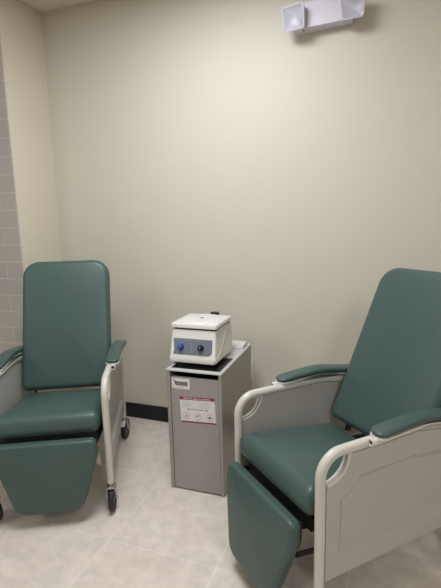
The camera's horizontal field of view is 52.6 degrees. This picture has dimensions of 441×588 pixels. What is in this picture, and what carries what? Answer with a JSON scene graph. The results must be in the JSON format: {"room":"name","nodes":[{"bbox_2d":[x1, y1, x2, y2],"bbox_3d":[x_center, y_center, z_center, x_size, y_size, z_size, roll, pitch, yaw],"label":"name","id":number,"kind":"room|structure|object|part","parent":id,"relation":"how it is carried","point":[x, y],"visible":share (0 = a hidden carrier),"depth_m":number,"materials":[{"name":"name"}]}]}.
{"room":"medical treatment room","nodes":[
{"label":"medical treatment room","id":0,"kind":"room"},
{"bbox_2d":[0,40,23,353],"bbox_3d":[-2.193,-0.457,3.129,2.089,2.647,0.106,2,10,20],"label":"tiled wall","id":1,"kind":"structure","parent":0,"point":[11,264],"depth_m":2.77,"materials":[{"name":"grey tile"}]},
{"bbox_2d":[0,0,72,392],"bbox_3d":[-1.211,-0.442,2.905,0.100,2.647,0.355,2,10,20],"label":"wall","id":2,"kind":"structure","parent":0,"point":[21,29],"depth_m":2.78,"materials":[{"name":"beige paint"}]},
{"bbox_2d":[17,0,41,12],"bbox_3d":[-1.190,-1.740,2.650,0.022,0.004,0.334,2,10,20],"label":"trim","id":3,"kind":"structure","parent":2,"relation":"attached to","point":[20,1],"depth_m":2.72,"materials":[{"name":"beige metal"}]},
{"bbox_2d":[22,0,91,11],"bbox_3d":[-0.935,-1.356,0.069,6.700,0.100,5.331,2,10,20],"label":"ceiling","id":4,"kind":"structure","parent":0,"point":[41,5],"depth_m":2.69,"materials":[{"name":"white paint"}]},
{"bbox_2d":[0,416,440,587],"bbox_3d":[-0.869,1.350,0.533,6.700,0.100,5.331,2,10,20],"label":"floor","id":5,"kind":"structure","parent":0,"point":[158,534],"depth_m":1.88,"materials":[{"name":"beige tile"}]},
{"bbox_2d":[0,260,129,520],"bbox_3d":[-0.830,0.421,2.317,0.640,1.127,0.878,-3,10,-7],"label":"recliner chair","id":6,"kind":"object","parent":5,"relation":"on","point":[49,452],"visible":1,"depth_m":2.26,"materials":[{"name":"green leather"}]},
{"bbox_3d":[-1.076,0.581,2.314,0.018,0.415,0.672,-3,10,-7],"label":"panel","id":7,"kind":"part","parent":6,"relation":"part of","materials":[{"name":"grey plastic"}]},
{"bbox_3d":[-1.075,0.592,2.316,0.033,0.502,0.738,-3,10,-7],"label":"frame","id":8,"kind":"part","parent":6,"relation":"part of","materials":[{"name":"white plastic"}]},
{"bbox_3d":[-0.801,0.579,2.205,0.463,0.157,0.468,-3,10,-7],"label":"seat","id":9,"kind":"part","parent":6,"relation":"part of","materials":[{"name":"teal leather"}]},
{"bbox_3d":[-0.799,0.655,2.216,0.430,0.100,0.418,-3,10,-7],"label":"seat","id":10,"kind":"part","parent":6,"relation":"part of","materials":[{"name":"black"}]},
{"bbox_3d":[-0.855,0.164,2.496,0.472,0.680,0.286,-3,10,-7],"label":"backrest","id":11,"kind":"part","parent":6,"relation":"part of","materials":[{"name":"teal leather"}]},
{"bbox_3d":[-0.570,0.761,2.077,0.026,0.075,0.004,-3,10,-7],"label":"plate","id":12,"kind":"part","parent":6,"relation":"part of","materials":[{"name":"beige plastic"}]},
{"bbox_3d":[-0.561,0.569,2.378,0.033,0.502,0.738,-3,10,-7],"label":"frame","id":13,"kind":"part","parent":6,"relation":"part of","materials":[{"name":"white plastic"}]},
{"bbox_3d":[-0.560,0.557,2.377,0.018,0.415,0.672,-3,10,-7],"label":"panel","id":14,"kind":"part","parent":6,"relation":"part of","materials":[{"name":"grey plastic"}]},
{"bbox_2d":[166,340,251,496],"bbox_3d":[-0.038,0.625,2.418,0.287,0.653,0.530,2,10,19],"label":"base cabinet","id":15,"kind":"object","parent":5,"relation":"on","point":[202,399],"visible":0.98,"depth_m":2.19,"materials":[{"name":"grey metal"}]},
{"bbox_3d":[-0.117,0.692,2.188,0.246,0.587,0.017,2,10,19],"label":"door","id":16,"kind":"part","parent":15,"relation":"part of","materials":[{"name":"grey metal"}]},
{"bbox_2d":[169,311,232,365],"bbox_3d":[-0.096,0.226,2.326,0.254,0.215,0.300,2,10,20],"label":"centrifuge","id":17,"kind":"object","parent":15,"relation":"on","point":[206,339],"visible":1,"depth_m":2.22,"materials":[{"name":"grey plastic"}]},
{"bbox_3d":[-0.199,0.264,2.220,0.033,0.033,0.018,2,10,20],"label":"knob","id":18,"kind":"part","parent":17,"relation":"part of","materials":[{"name":"blue plastic"}]},
{"bbox_3d":[-0.139,0.262,2.210,0.208,0.077,0.020,2,10,20],"label":"control panel","id":19,"kind":"part","parent":17,"relation":"part of","materials":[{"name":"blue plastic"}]},
{"bbox_3d":[-0.099,0.267,2.184,0.033,0.033,0.018,2,10,20],"label":"knob","id":20,"kind":"part","parent":17,"relation":"part of","materials":[{"name":"black plastic"}]},
{"bbox_3d":[-0.096,0.141,2.316,0.246,0.021,0.242,2,10,20],"label":"lid","id":21,"kind":"part","parent":17,"relation":"part of","materials":[{"name":"white plastic"}]},
{"bbox_2d":[172,358,231,371],"bbox_3d":[-0.088,0.353,2.251,0.256,0.010,0.219,2,10,19],"label":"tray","id":22,"kind":"object","parent":15,"relation":"on","point":[225,364],"depth_m":2.20,"materials":[{"name":"black"}]},
{"bbox_3d":[-0.024,0.319,2.433,0.256,0.011,0.175,2,10,19],"label":"plate","id":23,"kind":"part","parent":15,"relation":"part of","materials":[{"name":"grey"}]},
{"bbox_2d":[227,268,440,587],"bbox_3d":[0.494,0.496,1.732,0.923,1.114,0.622,-6,11,-26],"label":"recliner chair","id":24,"kind":"object","parent":5,"relation":"on","point":[350,453],"visible":1,"depth_m":1.62,"materials":[{"name":"green leather"}]},
{"bbox_3d":[0.381,0.713,1.709,0.418,0.100,0.430,-6,11,-26],"label":"seat","id":25,"kind":"part","parent":24,"relation":"part of","materials":[{"name":"black"}]},
{"bbox_3d":[0.391,0.612,1.991,0.738,0.502,0.033,-6,11,-26],"label":"frame","id":26,"kind":"part","parent":24,"relation":"part of","materials":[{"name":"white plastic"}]},
{"bbox_3d":[0.381,0.638,1.697,0.468,0.157,0.463,-6,11,-26],"label":"seat","id":27,"kind":"part","parent":24,"relation":"part of","materials":[{"name":"teal leather"}]},
{"bbox_3d":[0.391,0.601,1.991,0.672,0.415,0.018,-6,11,-26],"label":"panel","id":28,"kind":"part","parent":24,"relation":"part of","materials":[{"name":"grey plastic"}]},
{"bbox_3d":[0.349,0.800,1.495,0.250,0.149,0.016,-6,11,-26],"label":"linkage arm","id":29,"kind":"part","parent":24,"relation":"part of","materials":[{"name":"black metal"}]},
{"bbox_3d":[0.523,0.625,1.767,0.690,0.216,0.506,-6,11,-26],"label":"under frame","id":30,"kind":"part","parent":24,"relation":"part of","materials":[{"name":"black metal"}]},
{"bbox_3d":[0.622,0.685,1.534,0.738,0.502,0.033,-6,11,-26],"label":"frame","id":31,"kind":"part","parent":24,"relation":"part of","materials":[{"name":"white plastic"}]},
{"bbox_2d":[368,438,386,446],"bbox_3d":[0.496,0.463,1.409,0.061,0.024,0.024,-6,11,-26],"label":"bracket","id":32,"kind":"object","parent":24,"relation":"attached to","point":[372,442],"depth_m":1.40,"materials":[{"name":"white plastic"}]},
{"bbox_3d":[0.623,0.674,1.531,0.672,0.415,0.018,-6,11,-26],"label":"panel","id":33,"kind":"part","parent":24,"relation":"part of","materials":[{"name":"grey plastic"}]},
{"bbox_3d":[0.743,0.247,1.818,0.351,0.666,0.472,-6,11,-26],"label":"backrest","id":34,"kind":"part","parent":24,"relation":"part of","materials":[{"name":"teal leather"}]},
{"bbox_2d":[42,0,440,407],"bbox_3d":[0.993,-0.398,2.340,4.627,2.647,0.120,2,10,20],"label":"wall","id":35,"kind":"structure","parent":0,"point":[214,156],"depth_m":2.55,"materials":[{"name":"beige paint"}]},
{"bbox_2d":[39,0,103,14],"bbox_3d":[0.928,-1.689,2.055,4.407,0.004,0.022,2,10,20],"label":"trim","id":36,"kind":"structure","parent":35,"relation":"attached to","point":[92,1],"depth_m":2.73,"materials":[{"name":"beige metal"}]},
{"bbox_2d":[126,402,167,421],"bbox_3d":[0.996,0.865,2.498,4.399,0.104,0.008,2,10,20],"label":"baseboard","id":37,"kind":"structure","parent":35,"relation":"attached to","point":[157,413],"depth_m":3.05,"materials":[{"name":"black plastic"}]},
{"bbox_2d":[281,0,364,34],"bbox_3d":[0.507,-1.389,2.207,0.398,0.143,0.137,2,10,20],"label":"emergency light","id":38,"kind":"object","parent":35,"relation":"attached to","point":[301,18],"visible":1,"depth_m":2.20,"materials":[{"name":"white plastic"}]}
]}

